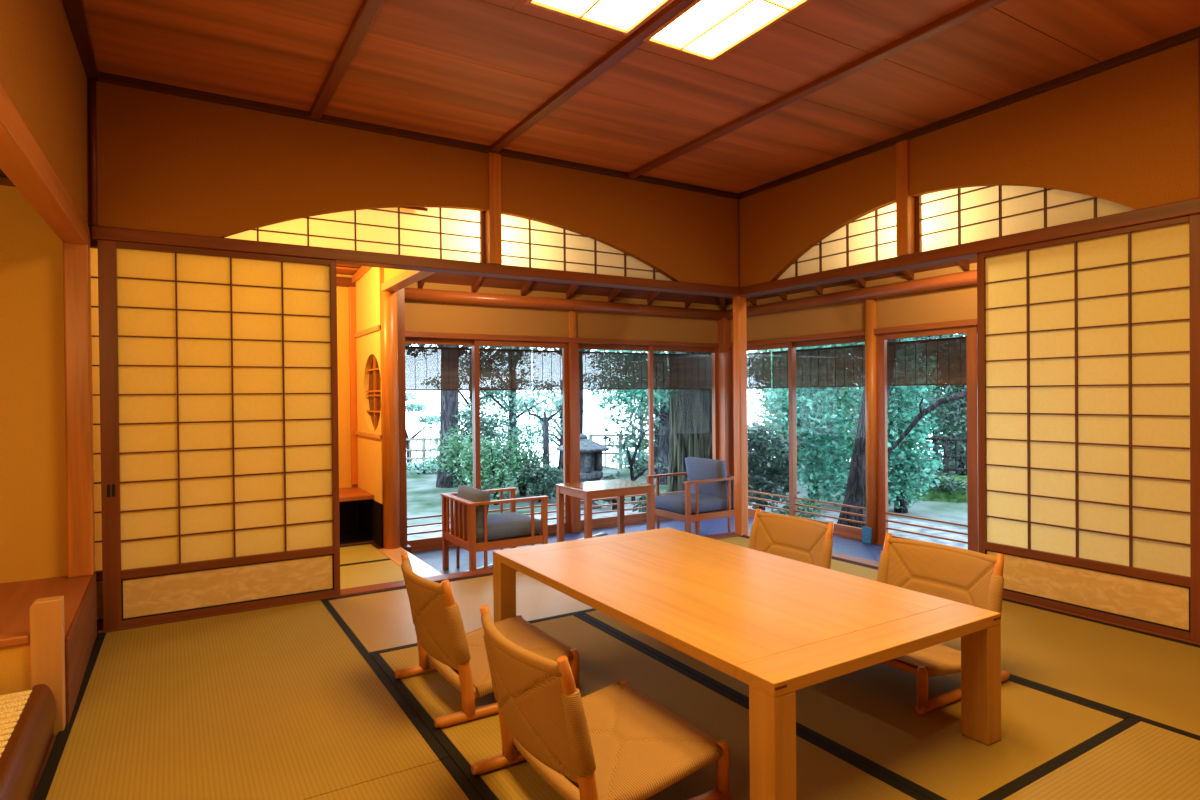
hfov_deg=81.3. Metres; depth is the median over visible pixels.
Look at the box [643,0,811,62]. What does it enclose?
ceiling light
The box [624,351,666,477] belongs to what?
tree
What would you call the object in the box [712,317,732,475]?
post
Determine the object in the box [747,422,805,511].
shrub
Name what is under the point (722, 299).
rafter
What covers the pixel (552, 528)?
window
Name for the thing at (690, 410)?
tree
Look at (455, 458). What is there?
shrub
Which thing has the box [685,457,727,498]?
cushion
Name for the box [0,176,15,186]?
trim
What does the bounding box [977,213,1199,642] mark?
shoji panel
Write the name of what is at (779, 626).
table
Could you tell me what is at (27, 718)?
bench
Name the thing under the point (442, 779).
mat
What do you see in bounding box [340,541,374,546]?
trim
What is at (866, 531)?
pad
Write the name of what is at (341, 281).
trim
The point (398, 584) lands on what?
trim
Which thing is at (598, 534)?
floor vent
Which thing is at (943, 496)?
moss mound
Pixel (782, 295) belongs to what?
rafter
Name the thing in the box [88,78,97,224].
trim
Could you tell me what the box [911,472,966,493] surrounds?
shrub
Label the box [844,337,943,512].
evergreen tree
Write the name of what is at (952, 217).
window
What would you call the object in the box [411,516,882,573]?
floor
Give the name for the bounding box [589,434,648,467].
bamboo fence
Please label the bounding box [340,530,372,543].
floor
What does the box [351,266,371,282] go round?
trim
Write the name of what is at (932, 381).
blind
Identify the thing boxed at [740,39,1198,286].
wall
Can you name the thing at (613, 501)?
shrub
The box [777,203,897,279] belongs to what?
window
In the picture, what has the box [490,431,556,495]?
shrub
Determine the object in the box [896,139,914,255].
trim
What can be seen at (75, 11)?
trim
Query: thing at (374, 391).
window
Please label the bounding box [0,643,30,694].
wall
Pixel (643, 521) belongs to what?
trim
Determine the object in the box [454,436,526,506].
shrub
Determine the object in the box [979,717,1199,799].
mat
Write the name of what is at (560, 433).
tree
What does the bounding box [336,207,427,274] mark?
ceiling
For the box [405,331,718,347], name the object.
trim
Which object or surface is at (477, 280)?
rafter
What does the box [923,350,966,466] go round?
evergreen tree
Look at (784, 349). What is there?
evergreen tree
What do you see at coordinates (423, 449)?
bamboo fence
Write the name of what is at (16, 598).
platform
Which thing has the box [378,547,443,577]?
floor
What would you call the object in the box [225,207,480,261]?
window
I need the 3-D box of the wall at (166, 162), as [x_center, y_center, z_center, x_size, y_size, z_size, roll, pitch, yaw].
[-1.020,-0.385,3.844,4.750,2.400,0.045,-1,0,-32]
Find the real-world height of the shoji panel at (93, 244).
1.734 m
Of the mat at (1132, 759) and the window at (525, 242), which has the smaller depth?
the mat at (1132, 759)
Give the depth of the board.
2.51 m
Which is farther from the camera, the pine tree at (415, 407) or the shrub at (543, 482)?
the pine tree at (415, 407)
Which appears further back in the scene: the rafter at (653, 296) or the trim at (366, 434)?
the rafter at (653, 296)
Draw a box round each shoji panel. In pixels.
[90,241,102,628]
[97,239,339,630]
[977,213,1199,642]
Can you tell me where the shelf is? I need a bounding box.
[339,487,373,501]
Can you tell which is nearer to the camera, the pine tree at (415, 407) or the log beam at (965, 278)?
the log beam at (965, 278)
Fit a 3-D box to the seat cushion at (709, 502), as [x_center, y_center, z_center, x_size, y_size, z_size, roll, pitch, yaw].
[0.709,0.806,5.488,0.474,0.124,0.434,-1,0,-32]
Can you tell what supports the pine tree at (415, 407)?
on the ground
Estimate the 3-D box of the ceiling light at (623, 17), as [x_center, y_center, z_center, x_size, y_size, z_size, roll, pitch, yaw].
[0.394,-1.450,1.854,0.450,0.050,1.815,-1,0,-32]
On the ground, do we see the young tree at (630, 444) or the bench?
the young tree at (630, 444)
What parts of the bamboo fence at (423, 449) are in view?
post, post, rail, post, rail, rail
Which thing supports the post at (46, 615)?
on the floor
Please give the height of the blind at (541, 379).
0.539 m
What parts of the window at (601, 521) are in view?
rail, rail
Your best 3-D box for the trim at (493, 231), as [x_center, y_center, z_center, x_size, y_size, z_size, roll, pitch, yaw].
[-0.637,-1.111,4.100,0.075,0.640,0.120,-1,0,-32]
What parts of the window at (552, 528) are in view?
rail, rail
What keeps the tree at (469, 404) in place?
on the ground
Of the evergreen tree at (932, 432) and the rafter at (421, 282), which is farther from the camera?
the evergreen tree at (932, 432)
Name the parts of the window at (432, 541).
rail, rail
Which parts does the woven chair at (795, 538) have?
post, rail, post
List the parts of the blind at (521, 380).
head rod, foot rod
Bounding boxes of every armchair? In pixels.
[441,485,548,570]
[645,457,734,534]
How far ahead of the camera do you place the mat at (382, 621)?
3.41 m
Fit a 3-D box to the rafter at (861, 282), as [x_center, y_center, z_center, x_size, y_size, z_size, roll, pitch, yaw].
[1.817,-1.054,5.258,1.284,0.857,0.034,-1,0,-32]
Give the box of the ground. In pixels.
[407,459,967,528]
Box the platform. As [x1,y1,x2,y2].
[0,575,91,634]
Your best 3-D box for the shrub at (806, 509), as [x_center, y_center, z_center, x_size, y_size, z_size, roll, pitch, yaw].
[2.342,1.355,8.273,0.631,0.315,0.801,0,0,16]
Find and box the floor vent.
[467,533,606,570]
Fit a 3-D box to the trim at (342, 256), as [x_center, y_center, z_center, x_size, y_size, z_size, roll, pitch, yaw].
[-0.638,-0.762,4.110,3.810,0.058,0.122,-1,0,-32]
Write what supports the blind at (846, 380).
hanging from the ceiling at (442, 278)
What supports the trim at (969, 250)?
attached to the wall at (1127, 134)
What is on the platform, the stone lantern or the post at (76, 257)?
the post at (76, 257)
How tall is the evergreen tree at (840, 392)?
3.092 m
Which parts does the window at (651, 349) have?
rail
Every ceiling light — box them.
[524,0,672,35]
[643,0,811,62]
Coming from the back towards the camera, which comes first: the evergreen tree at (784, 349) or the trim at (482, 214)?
the evergreen tree at (784, 349)
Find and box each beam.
[0,84,89,244]
[404,287,722,319]
[723,270,976,319]
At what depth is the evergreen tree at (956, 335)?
10.16 m
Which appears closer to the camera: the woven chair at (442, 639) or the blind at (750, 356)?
the woven chair at (442, 639)
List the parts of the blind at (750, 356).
head rod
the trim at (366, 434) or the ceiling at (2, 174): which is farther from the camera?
the trim at (366, 434)
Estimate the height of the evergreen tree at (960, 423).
2.989 m
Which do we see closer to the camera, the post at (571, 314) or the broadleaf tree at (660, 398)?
the post at (571, 314)
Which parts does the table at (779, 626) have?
leg, leg, leg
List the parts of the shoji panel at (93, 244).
rail, rail, cloud pattern panel, rail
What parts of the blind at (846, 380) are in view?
head rod, foot rod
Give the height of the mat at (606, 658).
0.051 m
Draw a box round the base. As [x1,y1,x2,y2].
[371,543,410,552]
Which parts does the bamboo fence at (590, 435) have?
post, rail, rail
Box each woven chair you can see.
[395,553,579,727]
[471,605,731,799]
[748,508,833,568]
[877,532,1009,714]
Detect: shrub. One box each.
[406,458,437,474]
[424,427,497,488]
[447,409,505,460]
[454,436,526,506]
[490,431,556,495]
[514,460,562,501]
[598,471,625,509]
[606,443,648,474]
[631,492,660,512]
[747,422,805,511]
[772,500,824,518]
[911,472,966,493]
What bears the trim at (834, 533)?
on the floor at (848, 546)
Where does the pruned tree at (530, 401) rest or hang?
on the ground
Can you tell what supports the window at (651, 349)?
in the wall at (420, 316)
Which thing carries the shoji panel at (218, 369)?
on the trim at (398, 584)
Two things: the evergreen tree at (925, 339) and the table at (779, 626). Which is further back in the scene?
the evergreen tree at (925, 339)
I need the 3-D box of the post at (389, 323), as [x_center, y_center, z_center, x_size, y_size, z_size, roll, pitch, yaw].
[-1.434,0.022,4.773,0.112,2.220,0.112,-1,0,-32]
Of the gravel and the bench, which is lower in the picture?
the bench
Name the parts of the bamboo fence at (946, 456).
post, rail, post, rail, rail, post, post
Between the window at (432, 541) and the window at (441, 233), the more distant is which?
the window at (432, 541)
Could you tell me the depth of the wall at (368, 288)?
5.07 m
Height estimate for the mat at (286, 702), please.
0.051 m
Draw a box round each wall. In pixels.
[0,0,87,224]
[0,79,737,583]
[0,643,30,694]
[336,265,357,529]
[354,267,405,546]
[397,288,406,545]
[405,282,720,343]
[726,263,976,342]
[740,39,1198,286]
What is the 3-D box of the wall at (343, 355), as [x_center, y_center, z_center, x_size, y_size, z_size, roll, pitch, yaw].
[-2.497,-0.080,5.059,1.400,2.200,0.040,-1,0,-32]
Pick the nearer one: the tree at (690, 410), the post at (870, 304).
the post at (870, 304)
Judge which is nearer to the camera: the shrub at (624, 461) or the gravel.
the gravel
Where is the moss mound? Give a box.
[888,475,966,502]
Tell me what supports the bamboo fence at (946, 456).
on the ground
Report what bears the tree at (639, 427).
on the ground
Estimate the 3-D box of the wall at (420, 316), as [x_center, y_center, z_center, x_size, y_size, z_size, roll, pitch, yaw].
[-0.169,-0.732,5.955,3.180,0.415,0.050,-1,0,-32]
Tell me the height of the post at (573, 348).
1.593 m
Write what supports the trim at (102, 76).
attached to the wall at (166, 162)
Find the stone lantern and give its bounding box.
[556,433,608,509]
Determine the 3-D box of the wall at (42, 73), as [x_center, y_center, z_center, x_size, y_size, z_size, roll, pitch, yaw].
[-1.015,-1.159,0.884,0.190,0.810,4.998,-1,0,-32]
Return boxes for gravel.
[407,499,967,548]
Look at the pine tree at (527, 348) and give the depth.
12.78 m
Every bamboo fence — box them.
[406,437,463,469]
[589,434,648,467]
[913,437,966,475]
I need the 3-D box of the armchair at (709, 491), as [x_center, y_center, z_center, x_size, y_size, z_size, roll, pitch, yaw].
[0.730,0.787,5.501,0.536,0.637,0.536,-1,0,-32]
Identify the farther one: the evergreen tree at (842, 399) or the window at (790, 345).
the evergreen tree at (842, 399)
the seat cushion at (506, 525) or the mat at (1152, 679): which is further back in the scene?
the seat cushion at (506, 525)
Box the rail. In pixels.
[0,631,29,647]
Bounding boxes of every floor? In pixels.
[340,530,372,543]
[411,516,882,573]
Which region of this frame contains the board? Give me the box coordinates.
[65,573,96,723]
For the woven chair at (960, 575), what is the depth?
2.57 m
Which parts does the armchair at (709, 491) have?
leg, post, armrest, cross rail, leg, post, armrest, seat panel, rail, post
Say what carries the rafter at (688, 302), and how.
attached to the ceiling at (442, 278)
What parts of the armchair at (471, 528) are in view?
leg, cross rail, rail, post, leg, armrest, post, post, armrest, rail, seat panel, leg, post, leg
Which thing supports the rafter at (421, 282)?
attached to the ceiling at (442, 278)
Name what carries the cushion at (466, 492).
on the armchair at (471, 528)
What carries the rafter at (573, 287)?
attached to the ceiling at (442, 278)
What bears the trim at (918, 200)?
attached to the wall at (1127, 134)
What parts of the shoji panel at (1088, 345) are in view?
rail, rail, cloud pattern panel, rail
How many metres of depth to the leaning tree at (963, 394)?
7.38 m
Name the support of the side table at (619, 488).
on the floor at (848, 546)
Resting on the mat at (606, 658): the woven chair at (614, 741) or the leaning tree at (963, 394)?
the woven chair at (614, 741)
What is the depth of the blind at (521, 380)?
5.74 m
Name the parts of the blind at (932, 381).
head rod, foot rod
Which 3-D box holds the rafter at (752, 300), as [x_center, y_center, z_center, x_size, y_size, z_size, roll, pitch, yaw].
[1.418,-0.893,6.397,0.774,0.525,0.034,-1,0,-32]
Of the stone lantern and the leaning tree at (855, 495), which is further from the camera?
the stone lantern
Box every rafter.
[418,277,426,288]
[471,276,482,291]
[521,280,532,295]
[566,284,577,298]
[608,288,620,301]
[647,291,659,304]
[685,294,697,307]
[719,297,725,309]
[746,297,756,305]
[776,291,786,300]
[812,285,822,294]
[854,278,865,287]
[902,269,913,279]
[956,260,969,271]
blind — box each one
[405,346,531,390]
[532,348,711,389]
[747,350,771,388]
[772,344,864,387]
[887,336,966,385]
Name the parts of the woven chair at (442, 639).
post, rail, seat rail, post, woven seat, leg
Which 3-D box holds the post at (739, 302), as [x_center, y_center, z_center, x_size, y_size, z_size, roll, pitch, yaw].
[1.028,0.173,5.106,0.072,1.865,0.072,-1,0,-32]
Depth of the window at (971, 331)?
4.92 m
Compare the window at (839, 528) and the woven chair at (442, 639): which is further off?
the window at (839, 528)
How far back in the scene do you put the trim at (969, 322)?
5.39 m
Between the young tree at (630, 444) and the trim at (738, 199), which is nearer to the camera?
the trim at (738, 199)
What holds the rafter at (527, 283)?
attached to the ceiling at (442, 278)
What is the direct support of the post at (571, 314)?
in the wall at (420, 316)
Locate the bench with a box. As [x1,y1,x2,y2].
[0,684,56,799]
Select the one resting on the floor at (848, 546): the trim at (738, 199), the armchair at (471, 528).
the armchair at (471, 528)
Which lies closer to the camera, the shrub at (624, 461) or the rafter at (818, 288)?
the rafter at (818, 288)
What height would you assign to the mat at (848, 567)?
0.051 m
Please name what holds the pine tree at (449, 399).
on the ground
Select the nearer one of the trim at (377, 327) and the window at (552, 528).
the trim at (377, 327)
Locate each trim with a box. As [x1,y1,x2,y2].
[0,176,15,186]
[63,0,97,79]
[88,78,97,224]
[90,71,738,198]
[91,225,738,296]
[98,532,748,633]
[337,277,355,286]
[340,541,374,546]
[349,287,357,484]
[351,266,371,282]
[354,325,380,337]
[355,431,380,438]
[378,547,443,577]
[381,270,435,291]
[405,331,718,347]
[411,518,671,552]
[480,211,485,262]
[485,152,501,263]
[728,197,1199,297]
[729,319,976,347]
[737,27,1199,198]
[738,199,739,287]
[742,533,1199,644]
[748,516,883,544]
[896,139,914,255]
[915,195,921,252]
[1198,37,1199,196]
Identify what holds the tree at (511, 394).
on the ground
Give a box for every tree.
[405,344,514,487]
[406,392,439,467]
[422,346,562,476]
[423,357,518,452]
[480,346,633,433]
[480,347,542,452]
[515,391,562,495]
[524,374,596,469]
[586,350,668,484]
[594,378,654,454]
[600,406,668,500]
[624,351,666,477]
[642,351,712,494]
[747,348,801,458]
[747,349,823,489]
[762,343,860,506]
[818,344,857,476]
[820,342,936,481]
[837,339,897,527]
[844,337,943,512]
[849,334,966,457]
[888,390,966,451]
[889,339,945,459]
[909,333,966,475]
[910,334,965,460]
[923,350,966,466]
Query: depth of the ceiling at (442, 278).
5.69 m
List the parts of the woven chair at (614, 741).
post, rail, seat rail, post, woven seat, leg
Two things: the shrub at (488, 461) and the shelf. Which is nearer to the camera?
the shelf
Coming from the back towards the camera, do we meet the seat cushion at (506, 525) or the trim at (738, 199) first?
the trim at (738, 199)
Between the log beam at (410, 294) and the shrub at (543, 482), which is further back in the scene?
the shrub at (543, 482)
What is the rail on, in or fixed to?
on the wall at (14, 660)
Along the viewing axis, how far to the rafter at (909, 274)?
5.01 m
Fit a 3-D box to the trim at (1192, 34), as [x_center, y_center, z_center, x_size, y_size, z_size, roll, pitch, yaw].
[2.333,-1.465,2.885,0.055,0.032,5.100,-1,0,-32]
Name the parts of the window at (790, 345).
rail, rail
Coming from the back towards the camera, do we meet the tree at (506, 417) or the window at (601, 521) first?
the tree at (506, 417)
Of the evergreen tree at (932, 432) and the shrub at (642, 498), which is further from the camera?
the evergreen tree at (932, 432)
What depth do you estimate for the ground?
9.53 m
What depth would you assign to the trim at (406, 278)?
4.35 m
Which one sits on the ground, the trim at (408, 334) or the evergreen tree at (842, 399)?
the evergreen tree at (842, 399)
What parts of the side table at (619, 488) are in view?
leg, leg, leg, leg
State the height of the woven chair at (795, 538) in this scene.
0.457 m
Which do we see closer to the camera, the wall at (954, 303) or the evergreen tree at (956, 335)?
the wall at (954, 303)
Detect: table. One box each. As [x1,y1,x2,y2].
[493,528,1000,799]
[556,479,655,541]
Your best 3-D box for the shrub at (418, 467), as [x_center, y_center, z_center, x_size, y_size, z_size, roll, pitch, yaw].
[-3.387,1.295,13.280,1.104,0.474,1.156,0,0,21]
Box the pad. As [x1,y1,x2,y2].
[862,526,871,543]
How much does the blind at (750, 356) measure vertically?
0.539 m
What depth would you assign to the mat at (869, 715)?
2.17 m
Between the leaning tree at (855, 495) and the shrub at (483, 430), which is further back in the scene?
the shrub at (483, 430)
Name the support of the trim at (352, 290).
attached to the wall at (343, 355)
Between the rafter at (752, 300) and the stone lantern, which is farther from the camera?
the stone lantern
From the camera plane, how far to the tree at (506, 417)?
13.14 m
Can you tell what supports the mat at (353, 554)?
on the floor
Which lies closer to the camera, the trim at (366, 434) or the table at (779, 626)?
the table at (779, 626)
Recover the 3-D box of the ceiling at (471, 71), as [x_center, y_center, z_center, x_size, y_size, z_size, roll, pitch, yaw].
[0.722,-1.454,1.884,3.910,0.047,5.112,-1,0,-32]
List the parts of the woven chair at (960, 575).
post, seat rail, leg, woven seat, rail, seat rail, post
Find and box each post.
[29,596,65,735]
[63,229,94,577]
[380,268,399,548]
[568,310,576,337]
[568,343,580,532]
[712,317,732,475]
[733,296,747,535]
[865,298,877,543]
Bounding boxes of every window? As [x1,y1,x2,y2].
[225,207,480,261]
[366,355,380,430]
[405,337,474,548]
[473,340,569,532]
[501,214,671,280]
[579,344,653,527]
[648,346,718,519]
[732,342,794,516]
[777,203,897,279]
[794,336,865,536]
[876,325,978,551]
[920,186,1134,251]
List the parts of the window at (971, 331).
rail, rail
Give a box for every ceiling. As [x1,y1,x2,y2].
[0,169,6,176]
[83,0,1199,192]
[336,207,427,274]
[425,258,976,304]
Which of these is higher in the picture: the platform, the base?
the base
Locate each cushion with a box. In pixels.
[457,485,490,542]
[476,512,540,540]
[655,492,731,513]
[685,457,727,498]
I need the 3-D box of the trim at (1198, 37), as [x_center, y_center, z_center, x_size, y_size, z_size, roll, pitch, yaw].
[2.427,-1.131,2.791,0.062,0.640,0.040,-1,0,-32]
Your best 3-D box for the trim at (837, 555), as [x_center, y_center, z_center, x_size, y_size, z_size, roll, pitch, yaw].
[2.097,1.044,3.447,0.110,0.128,3.900,-1,0,-32]
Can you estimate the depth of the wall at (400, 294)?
4.85 m
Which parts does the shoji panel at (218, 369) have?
finger pull, rail, rail, cloud pattern panel, rail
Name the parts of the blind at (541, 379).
head rod, foot rod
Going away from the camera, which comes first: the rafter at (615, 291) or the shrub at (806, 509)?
the rafter at (615, 291)
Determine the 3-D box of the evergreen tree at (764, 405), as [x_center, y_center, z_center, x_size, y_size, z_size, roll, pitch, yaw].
[2.731,0.342,10.568,1.372,2.344,1.411,0,1,42]
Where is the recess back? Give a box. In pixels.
[339,501,356,531]
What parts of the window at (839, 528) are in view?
rail, rail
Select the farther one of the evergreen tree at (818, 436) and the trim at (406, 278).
the evergreen tree at (818, 436)
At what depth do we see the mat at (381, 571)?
4.07 m
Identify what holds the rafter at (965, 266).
attached to the ceiling at (442, 278)
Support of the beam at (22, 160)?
attached to the wall at (42, 73)
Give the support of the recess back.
on the floor at (352, 536)
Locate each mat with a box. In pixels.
[32,599,449,799]
[97,559,403,634]
[305,757,482,799]
[327,570,595,654]
[340,543,388,564]
[371,614,930,799]
[579,610,1127,799]
[717,536,877,580]
[940,598,1199,740]
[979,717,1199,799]

